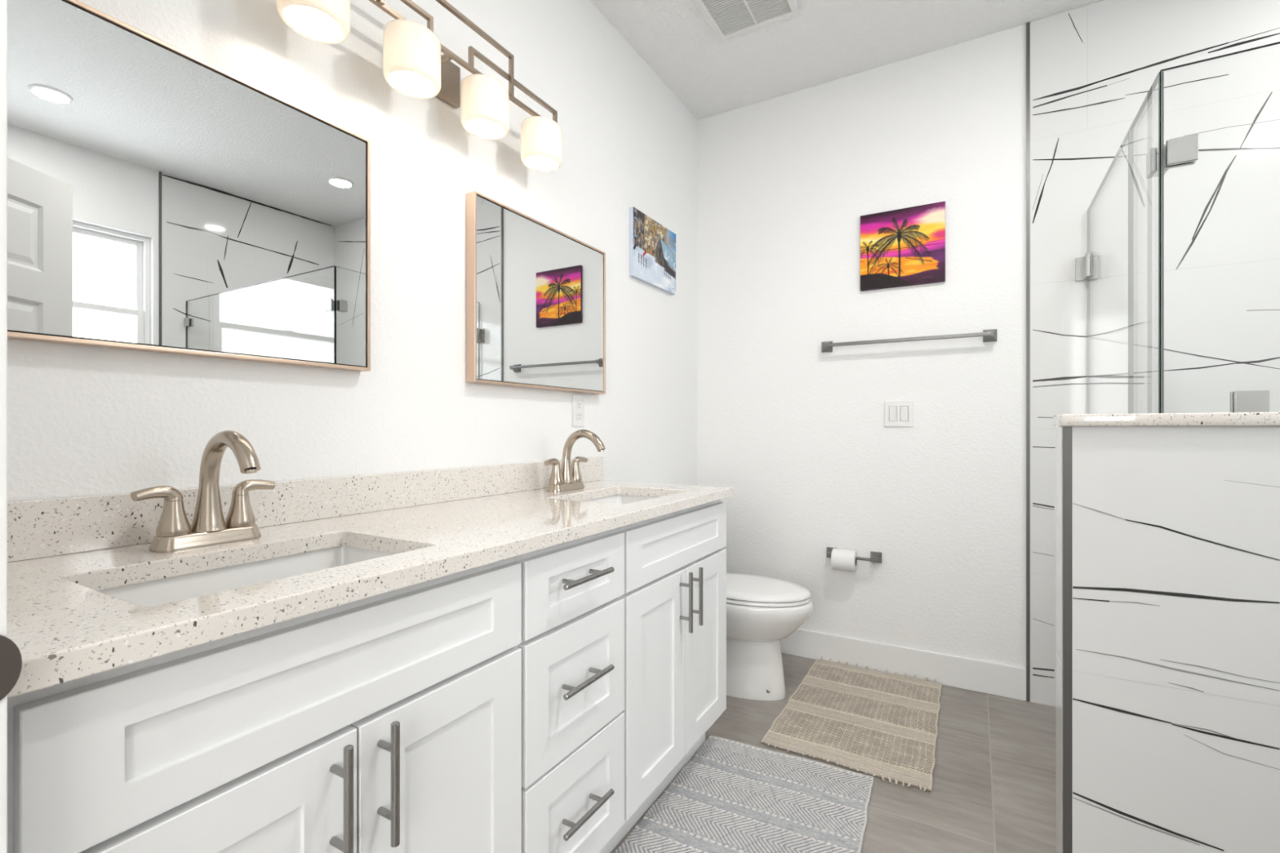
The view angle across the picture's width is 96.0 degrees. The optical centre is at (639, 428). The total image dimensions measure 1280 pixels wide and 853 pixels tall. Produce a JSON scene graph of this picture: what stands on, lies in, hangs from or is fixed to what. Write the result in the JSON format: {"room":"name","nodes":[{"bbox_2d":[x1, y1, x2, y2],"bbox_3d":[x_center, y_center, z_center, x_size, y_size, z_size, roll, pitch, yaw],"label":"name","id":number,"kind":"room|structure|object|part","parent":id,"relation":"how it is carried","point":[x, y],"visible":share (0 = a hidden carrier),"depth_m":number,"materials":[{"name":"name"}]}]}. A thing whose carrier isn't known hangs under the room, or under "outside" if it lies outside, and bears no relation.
{"room":"bathroom","nodes":[
{"label":"bathroom","id":0,"kind":"room"},
{"bbox_2d":[7,0,697,502],"bbox_3d":[-0.410,-0.269,1.946,0.120,2.740,2.895,0,0,30],"label":"wall","id":1,"kind":"structure","parent":0,"point":[82,420],"depth_m":1.53,"materials":[{"name":"white paint"}]},
{"bbox_2d":[7,0,370,371],"bbox_3d":[-0.821,-0.409,1.081,0.036,0.546,0.672,0,0,30],"label":"wall mirror","id":2,"kind":"object","parent":1,"relation":"attached to","point":[161,199],"visible":1,"depth_m":1.02,"materials":[{"name":"beige mirror"}]},
{"bbox_2d":[7,457,602,562],"bbox_3d":[-0.583,0.156,1.507,0.019,0.090,1.716,0,0,30],"label":"backsplash","id":3,"kind":"structure","parent":1,"relation":"attached to","point":[40,528],"depth_m":1.20,"materials":[{"name":"stone"}]},
{"bbox_2d":[275,0,561,172],"bbox_3d":[-0.506,-0.937,1.480,0.181,0.251,0.847,0,0,30],"label":"vanity light","id":4,"kind":"object","parent":1,"relation":"attached to","point":[414,65],"visible":1,"depth_m":1.45,"materials":[{"name":"beige glass"}]},
{"bbox_3d":[-0.656,-0.871,1.160,0.120,0.118,0.132,0,0,30],"label":"lamp shade","id":5,"kind":"part","parent":4,"relation":"part of","materials":[{"name":"white glass"}]},
{"bbox_3d":[-0.538,-0.871,1.363,0.120,0.118,0.132,0,0,30],"label":"lamp shade","id":6,"kind":"part","parent":4,"relation":"part of","materials":[{"name":"white glass"}]},
{"bbox_3d":[-0.522,-0.961,1.516,0.117,0.113,0.203,0,0,30],"label":"wall plate","id":7,"kind":"part","parent":4,"relation":"part of","materials":[{"name":"beige"}]},
{"bbox_3d":[-0.421,-0.871,1.566,0.120,0.118,0.132,0,0,30],"label":"lamp shade","id":8,"kind":"part","parent":4,"relation":"part of","materials":[{"name":"white glass"}]},
{"bbox_3d":[-0.303,-0.871,1.769,0.120,0.118,0.132,0,0,30],"label":"lamp shade","id":9,"kind":"part","parent":4,"relation":"part of","materials":[{"name":"white glass"}]},
{"bbox_2d":[466,191,605,394],"bbox_3d":[-0.318,-0.407,1.948,0.036,0.547,0.676,0,0,30],"label":"wall mirror","id":10,"kind":"object","parent":1,"relation":"attached to","point":[535,291],"visible":1,"depth_m":1.86,"materials":[{"name":"beige mirror"}]},
{"bbox_2d":[572,394,584,426],"bbox_3d":[-0.227,-0.066,2.133,0.009,0.116,0.072,0,0,30],"label":"wall outlet","id":11,"kind":"object","parent":1,"relation":"attached to","point":[578,401],"visible":1,"depth_m":2.13,"materials":[{"name":"white plastic"}]},
{"bbox_2d":[576,401,582,408],"bbox_3d":[-0.225,-0.086,2.132,0.004,0.027,0.033,0,0,30],"label":"socket","id":12,"kind":"object","parent":11,"relation":"attached to","point":[579,404],"depth_m":2.13,"materials":[{"name":"white plastic"}]},
{"bbox_2d":[576,412,582,419],"bbox_3d":[-0.225,-0.046,2.132,0.004,0.027,0.033,0,0,30],"label":"socket","id":13,"kind":"object","parent":11,"relation":"attached to","point":[579,415],"depth_m":2.13,"materials":[{"name":"white plastic"}]},
{"bbox_2d":[629,206,675,294],"bbox_3d":[0.065,-0.796,2.625,0.019,0.292,0.405,0,0,30],"label":"canvas painting","id":14,"kind":"object","parent":1,"relation":"attached to","point":[652,246],"visible":1,"depth_m":2.58,"materials":[{"name":"fabric"}]},
{"bbox_2d":[610,653,1056,852],"bbox_3d":[0.479,1.151,0.083,3.530,0.100,5.225,0,0,30],"label":"floor","id":15,"kind":"structure","parent":0,"point":[993,788],"depth_m":1.80,"materials":[{"name":"tile"}]},
{"bbox_2d":[7,556,521,852],"bbox_3d":[-0.603,0.666,0.919,0.572,0.869,0.678,0,0,30],"label":"base cabinet","id":16,"kind":"object","parent":15,"relation":"on","point":[390,722],"visible":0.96,"depth_m":0.73,"materials":[{"name":"white paint"}]},
{"bbox_3d":[-0.480,0.689,0.660,0.020,0.548,0.325,0,0,30],"label":"door","id":17,"kind":"part","parent":16,"relation":"part of","materials":[{"name":"white paint"}]},
{"bbox_3d":[-0.391,0.499,0.755,0.040,0.172,0.012,0,0,30],"label":"handle","id":18,"kind":"part","parent":16,"relation":"part of","materials":[{"name":"silver metal"}]},
{"bbox_2d":[7,457,733,698],"bbox_3d":[-0.350,0.171,1.371,0.559,0.120,1.716,0,0,30],"label":"countertop","id":19,"kind":"structure","parent":16,"relation":"on","point":[441,522],"depth_m":0.95,"materials":[{"name":"stone"}]},
{"bbox_2d":[130,430,275,552],"bbox_3d":[-0.702,0.102,0.977,0.180,0.198,0.213,0,0,30],"label":"faucet","id":20,"kind":"object","parent":19,"relation":"on","point":[174,531],"visible":1,"depth_m":0.99,"materials":[{"name":"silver metal"}]},
{"bbox_3d":[-0.791,0.107,0.946,0.027,0.026,0.068,0,0,30],"label":"lever","id":21,"kind":"part","parent":20,"relation":"part of","materials":[{"name":"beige metal"}]},
{"bbox_3d":[-0.781,0.149,0.965,0.046,0.056,0.046,0,0,30],"label":"handle","id":22,"kind":"part","parent":20,"relation":"part of","materials":[{"name":"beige metal"}]},
{"bbox_3d":[-0.756,0.189,1.009,0.055,0.024,0.162,0,0,30],"label":"plate","id":23,"kind":"part","parent":20,"relation":"part of","materials":[{"name":"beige metal"}]},
{"bbox_3d":[-0.702,0.090,0.977,0.179,0.174,0.054,0,0,30],"label":"spout","id":24,"kind":"part","parent":20,"relation":"part of","materials":[{"name":"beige metal"}]},
{"bbox_3d":[-0.730,0.149,1.053,0.046,0.056,0.046,0,0,30],"label":"handle","id":25,"kind":"part","parent":20,"relation":"part of","materials":[{"name":"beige metal"}]},
{"bbox_3d":[-0.719,0.107,1.071,0.027,0.026,0.068,0,0,30],"label":"lever","id":26,"kind":"part","parent":20,"relation":"part of","materials":[{"name":"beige metal"}]},
{"bbox_2d":[98,546,393,607],"bbox_3d":[-0.570,0.309,0.890,0.335,0.154,0.470,0,0,30],"label":"sink","id":27,"kind":"object","parent":19,"relation":"in","point":[171,589],"visible":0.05,"depth_m":0.97,"materials":[{"name":"white ceramic"}]},
{"bbox_2d":[543,429,605,492],"bbox_3d":[-0.189,0.102,1.860,0.180,0.198,0.213,0,0,30],"label":"faucet","id":28,"kind":"object","parent":19,"relation":"on","point":[568,477],"visible":1,"depth_m":1.86,"materials":[{"name":"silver metal"}]},
{"bbox_3d":[-0.279,0.107,1.829,0.027,0.026,0.068,0,0,30],"label":"lever","id":29,"kind":"part","parent":28,"relation":"part of","materials":[{"name":"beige metal"}]},
{"bbox_3d":[-0.269,0.149,1.848,0.046,0.056,0.046,0,0,30],"label":"handle","id":30,"kind":"part","parent":28,"relation":"part of","materials":[{"name":"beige metal"}]},
{"bbox_3d":[-0.243,0.189,1.892,0.055,0.024,0.162,0,0,30],"label":"plate","id":31,"kind":"part","parent":28,"relation":"part of","materials":[{"name":"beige metal"}]},
{"bbox_3d":[-0.217,0.149,1.936,0.046,0.056,0.046,0,0,30],"label":"handle","id":32,"kind":"part","parent":28,"relation":"part of","materials":[{"name":"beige metal"}]},
{"bbox_3d":[-0.206,0.107,1.954,0.027,0.026,0.068,0,0,30],"label":"lever","id":33,"kind":"part","parent":28,"relation":"part of","materials":[{"name":"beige metal"}]},
{"bbox_3d":[-0.189,0.090,1.860,0.179,0.174,0.054,0,0,30],"label":"spout","id":34,"kind":"part","parent":28,"relation":"part of","materials":[{"name":"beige metal"}]},
{"bbox_2d":[584,494,656,504],"bbox_3d":[-0.058,0.309,1.771,0.335,0.154,0.470,0,0,30],"label":"sink","id":35,"kind":"object","parent":19,"relation":"in","point":[616,499],"visible":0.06,"depth_m":1.99,"materials":[{"name":"white ceramic"}]},
{"bbox_3d":[-0.355,0.499,0.816,0.040,0.172,0.012,0,0,30],"label":"handle","id":36,"kind":"part","parent":16,"relation":"part of","materials":[{"name":"silver metal"}]},
{"bbox_3d":[-0.314,0.689,0.947,0.020,0.548,0.330,0,0,30],"label":"door","id":37,"kind":"part","parent":16,"relation":"part of","materials":[{"name":"white paint"}]},
{"bbox_2d":[515,528,624,852],"bbox_3d":[-0.340,0.666,1.372,0.572,0.869,0.368,0,0,30],"label":"base cabinet","id":38,"kind":"object","parent":15,"relation":"on","point":[572,645],"visible":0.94,"depth_m":1.23,"materials":[{"name":"white paint"}]},
{"bbox_3d":[-0.135,0.550,1.254,0.020,0.271,0.357,0,0,30],"label":"drawer","id":39,"kind":"part","parent":38,"relation":"part of","materials":[{"name":"white paint"}]},
{"bbox_3d":[-0.135,0.329,1.254,0.020,0.152,0.357,0,0,30],"label":"drawer","id":40,"kind":"part","parent":38,"relation":"part of","materials":[{"name":"white paint"}]},
{"bbox_3d":[-0.135,0.828,1.254,0.020,0.270,0.357,0,0,30],"label":"drawer","id":41,"kind":"part","parent":38,"relation":"part of","materials":[{"name":"white paint"}]},
{"bbox_3d":[-0.117,0.814,1.226,0.040,0.012,0.172,0,0,30],"label":"handle","id":42,"kind":"part","parent":38,"relation":"part of","materials":[{"name":"silver metal"}]},
{"bbox_3d":[-0.117,0.534,1.226,0.040,0.012,0.172,0,0,30],"label":"handle","id":43,"kind":"part","parent":38,"relation":"part of","materials":[{"name":"silver metal"}]},
{"bbox_3d":[-0.117,0.316,1.226,0.040,0.012,0.172,0,0,30],"label":"handle","id":44,"kind":"part","parent":38,"relation":"part of","materials":[{"name":"silver metal"}]},
{"bbox_2d":[599,499,726,852],"bbox_3d":[-0.081,0.666,1.819,0.572,0.869,0.663,0,0,30],"label":"base cabinet","id":45,"kind":"object","parent":15,"relation":"on","point":[674,596],"visible":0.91,"depth_m":1.63,"materials":[{"name":"white paint"}]},
{"bbox_3d":[0.043,0.689,1.561,0.020,0.548,0.330,0,0,30],"label":"door","id":46,"kind":"part","parent":45,"relation":"part of","materials":[{"name":"white paint"}]},
{"bbox_3d":[0.124,0.329,1.702,0.020,0.152,0.654,0,0,30],"label":"false drawer","id":47,"kind":"part","parent":45,"relation":"part of","materials":[{"name":"white paint"}]},
{"bbox_3d":[0.134,0.499,1.659,0.040,0.172,0.012,0,0,30],"label":"handle","id":48,"kind":"part","parent":45,"relation":"part of","materials":[{"name":"silver metal"}]},
{"bbox_3d":[0.169,0.499,1.719,0.040,0.172,0.012,0,0,30],"label":"handle","id":49,"kind":"part","parent":45,"relation":"part of","materials":[{"name":"silver metal"}]},
{"bbox_3d":[0.208,0.689,1.846,0.020,0.548,0.320,0,0,30],"label":"door","id":50,"kind":"part","parent":45,"relation":"part of","materials":[{"name":"white paint"}]},
{"bbox_2d":[613,735,873,852],"bbox_3d":[0.290,1.095,1.529,0.592,0.012,0.938,0,0,30],"label":"rug","id":51,"kind":"object","parent":15,"relation":"on","point":[733,796],"visible":1,"depth_m":1.66,"materials":[{"name":"fabric"}]},
{"bbox_2d":[726,573,813,700],"bbox_3d":[0.388,0.716,2.475,0.694,0.770,0.420,0,0,30],"label":"toilet","id":52,"kind":"object","parent":15,"relation":"on","point":[762,611],"visible":0.43,"depth_m":2.33,"materials":[{"name":"white ceramic"}]},
{"bbox_3d":[0.462,0.688,2.432,0.502,0.015,0.360,0,0,30],"label":"seat","id":53,"kind":"part","parent":52,"relation":"part of","materials":[{"name":"white plastic"}]},
{"bbox_3d":[0.463,0.667,2.431,0.503,0.022,0.362,0,0,30],"label":"lid","id":54,"kind":"part","parent":52,"relation":"part of","materials":[{"name":"white plastic"}]},
{"bbox_2d":[760,656,942,791],"bbox_3d":[0.859,1.089,2.234,0.537,0.023,0.867,0,0,30],"label":"rug","id":55,"kind":"object","parent":15,"relation":"on","point":[883,725],"visible":1,"depth_m":2.14,"materials":[{"name":"fabric"}]},
{"bbox_2d":[590,0,1103,119],"bbox_3d":[0.479,-1.689,0.083,3.530,0.100,5.225,0,0,30],"label":"ceiling","id":56,"kind":"structure","parent":0,"point":[828,40],"depth_m":2.43,"materials":[{"name":"white paint"}]},
{"bbox_2d":[693,0,799,42],"bbox_3d":[0.400,-1.631,2.196,0.336,0.016,0.336,0,0,30],"label":"ceiling vent","id":57,"kind":"object","parent":56,"relation":"in","point":[728,20],"visible":1,"depth_m":2.26,"materials":[{"name":"white plastic"}]},
{"bbox_2d":[702,0,791,35],"bbox_3d":[0.400,-1.630,2.196,0.278,0.007,0.278,0,0,30],"label":"grille","id":58,"kind":"object","parent":57,"relation":"attached to","point":[727,17],"depth_m":2.26,"materials":[{"name":"white"}]},
{"bbox_2d":[697,0,1279,706],"bbox_3d":[1.759,-0.269,2.287,3.290,2.740,0.128,0,0,30],"label":"wall","id":59,"kind":"structure","parent":0,"point":[805,447],"depth_m":2.43,"materials":[{"name":"white paint"}]},
{"bbox_2d":[826,546,881,563],"bbox_3d":[0.971,0.585,2.635,0.242,0.048,0.076,0,0,30],"label":"toilet paper holder","id":60,"kind":"object","parent":59,"relation":"attached to","point":[875,557],"visible":0.76,"depth_m":2.59,"materials":[{"name":"grey metal"}]},
{"bbox_2d":[831,548,857,572],"bbox_3d":[0.930,0.599,2.622,0.101,0.096,0.096,0,0,30],"label":"toilet paper roll","id":61,"kind":"object","parent":60,"relation":"hanging from","point":[845,560],"visible":1,"depth_m":2.59,"materials":[{"name":"white paper"}]},
{"bbox_3d":[0.956,0.585,2.608,0.198,0.013,0.013,0,0,30],"label":"rail","id":62,"kind":"part","parent":60,"relation":"part of","materials":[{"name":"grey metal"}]},
{"bbox_2d":[884,400,913,426],"bbox_3d":[1.153,-0.066,2.568,0.117,0.116,0.010,0,0,30],"label":"light switch","id":63,"kind":"object","parent":59,"relation":"attached to","point":[897,411],"visible":1,"depth_m":2.57,"materials":[{"name":"white plastic"}]},
{"bbox_2d":[779,628,1026,701],"bbox_3d":[0.939,1.036,2.691,1.440,0.131,0.013,0,0,30],"label":"baseboard","id":64,"kind":"structure","parent":59,"relation":"attached to","point":[968,673],"depth_m":2.53,"materials":[{"name":"white paint"}]},
{"bbox_2d":[860,200,945,291],"bbox_3d":[1.161,-0.802,2.558,0.344,0.342,0.017,0,0,30],"label":"canvas painting","id":65,"kind":"object","parent":59,"relation":"attached to","point":[904,246],"visible":1,"depth_m":2.55,"materials":[{"name":"fabric"}]},
{"bbox_2d":[821,328,996,352],"bbox_3d":[1.154,-0.386,2.533,0.709,0.050,0.069,0,0,30],"label":"towel bar","id":66,"kind":"object","parent":59,"relation":"attached to","point":[988,335],"visible":1,"depth_m":2.48,"materials":[{"name":"grey metal"}]},
{"bbox_3d":[1.141,-0.386,2.510,0.669,0.016,0.014,0,0,30],"label":"rail","id":67,"kind":"part","parent":66,"relation":"part of","materials":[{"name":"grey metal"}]},
{"bbox_2d":[1026,22,1030,702],"bbox_3d":[1.568,-0.268,2.327,0.012,2.738,0.009,0,0,30],"label":"trim","id":68,"kind":"structure","parent":59,"relation":"attached to","point":[1028,24],"depth_m":2.32,"materials":[{"name":"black metal"}]},
{"bbox_2d":[1075,130,1128,413],"bbox_3d":[1.556,0.125,1.924,0.106,1.928,0.702,0,0,30],"label":"shower door","id":69,"kind":"structure","parent":59,"relation":"attached to","point":[1088,267],"depth_m":2.17,"materials":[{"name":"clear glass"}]},
{"bbox_2d":[1128,71,1168,413],"bbox_3d":[1.302,0.130,1.485,0.033,1.938,0.300,0,0,30],"label":"panel","id":70,"kind":"object","parent":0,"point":[1151,157],"visible":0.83,"depth_m":1.37,"materials":[{"name":"clear glass"}]},
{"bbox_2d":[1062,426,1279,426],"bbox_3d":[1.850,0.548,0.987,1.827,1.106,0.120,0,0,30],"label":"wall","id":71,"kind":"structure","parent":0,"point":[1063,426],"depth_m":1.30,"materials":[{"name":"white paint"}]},
{"bbox_2d":[1055,426,1062,852],"bbox_3d":[1.058,0.548,1.449,0.007,1.105,0.124,0,0,30],"label":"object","id":72,"kind":"structure","parent":71,"relation":"attached to","point":[1059,430],"depth_m":1.45,"materials":[{"name":"grey metal"}]},
{"bbox_2d":[1062,426,1071,852],"bbox_3d":[1.031,0.548,1.390,0.018,1.105,0.011,0,0,30],"label":"trim","id":73,"kind":"structure","parent":71,"relation":"attached to","point":[1067,431],"depth_m":1.39,"materials":[{"name":"silver metal"}]},
{"bbox_2d":[1053,412,1279,426],"bbox_3d":[1.839,-0.020,0.990,1.829,0.029,0.153,0,0,30],"label":"stone ledge","id":74,"kind":"object","parent":71,"relation":"on","point":[1214,419],"visible":1,"depth_m":1.28,"materials":[{"name":"stone"}]},
{"bbox_2d":[1159,41,1279,413],"bbox_3d":[1.926,-0.437,0.942,1.632,0.804,0.033,0,0,30],"label":"glass panel","id":75,"kind":"object","parent":74,"relation":"on","point":[1183,151],"visible":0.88,"depth_m":1.32,"materials":[{"name":"clear glass"}]},
{"bbox_2d":[1071,426,1279,852],"bbox_3d":[1.819,0.548,0.931,1.806,1.105,0.006,0,0,30],"label":"tile","id":76,"kind":"structure","parent":71,"relation":"attached to","point":[1175,531],"depth_m":1.29,"materials":[{"name":"white tile"}]},
{"bbox_3d":[0.368,-0.269,-0.109,3.290,2.740,0.120,0,0,30],"label":"wall","id":77,"kind":"structure","parent":0,"visible":0},
{"bbox_2d":[0,0,22,852],"bbox_3d":[-0.201,0.061,0.226,0.854,2.080,0.128,0,0,30],"label":"door frame","id":78,"kind":"structure","parent":77,"relation":"attached to","point":[11,660],"depth_m":0.48,"materials":[{"name":"white paint"}]},
{"bbox_3d":[-0.535,0.197,0.462,0.002,0.061,0.055,0,0,30],"label":"strike plate","id":79,"kind":"part","parent":78,"relation":"part of","materials":[{"name":"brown metal"}]}
]}

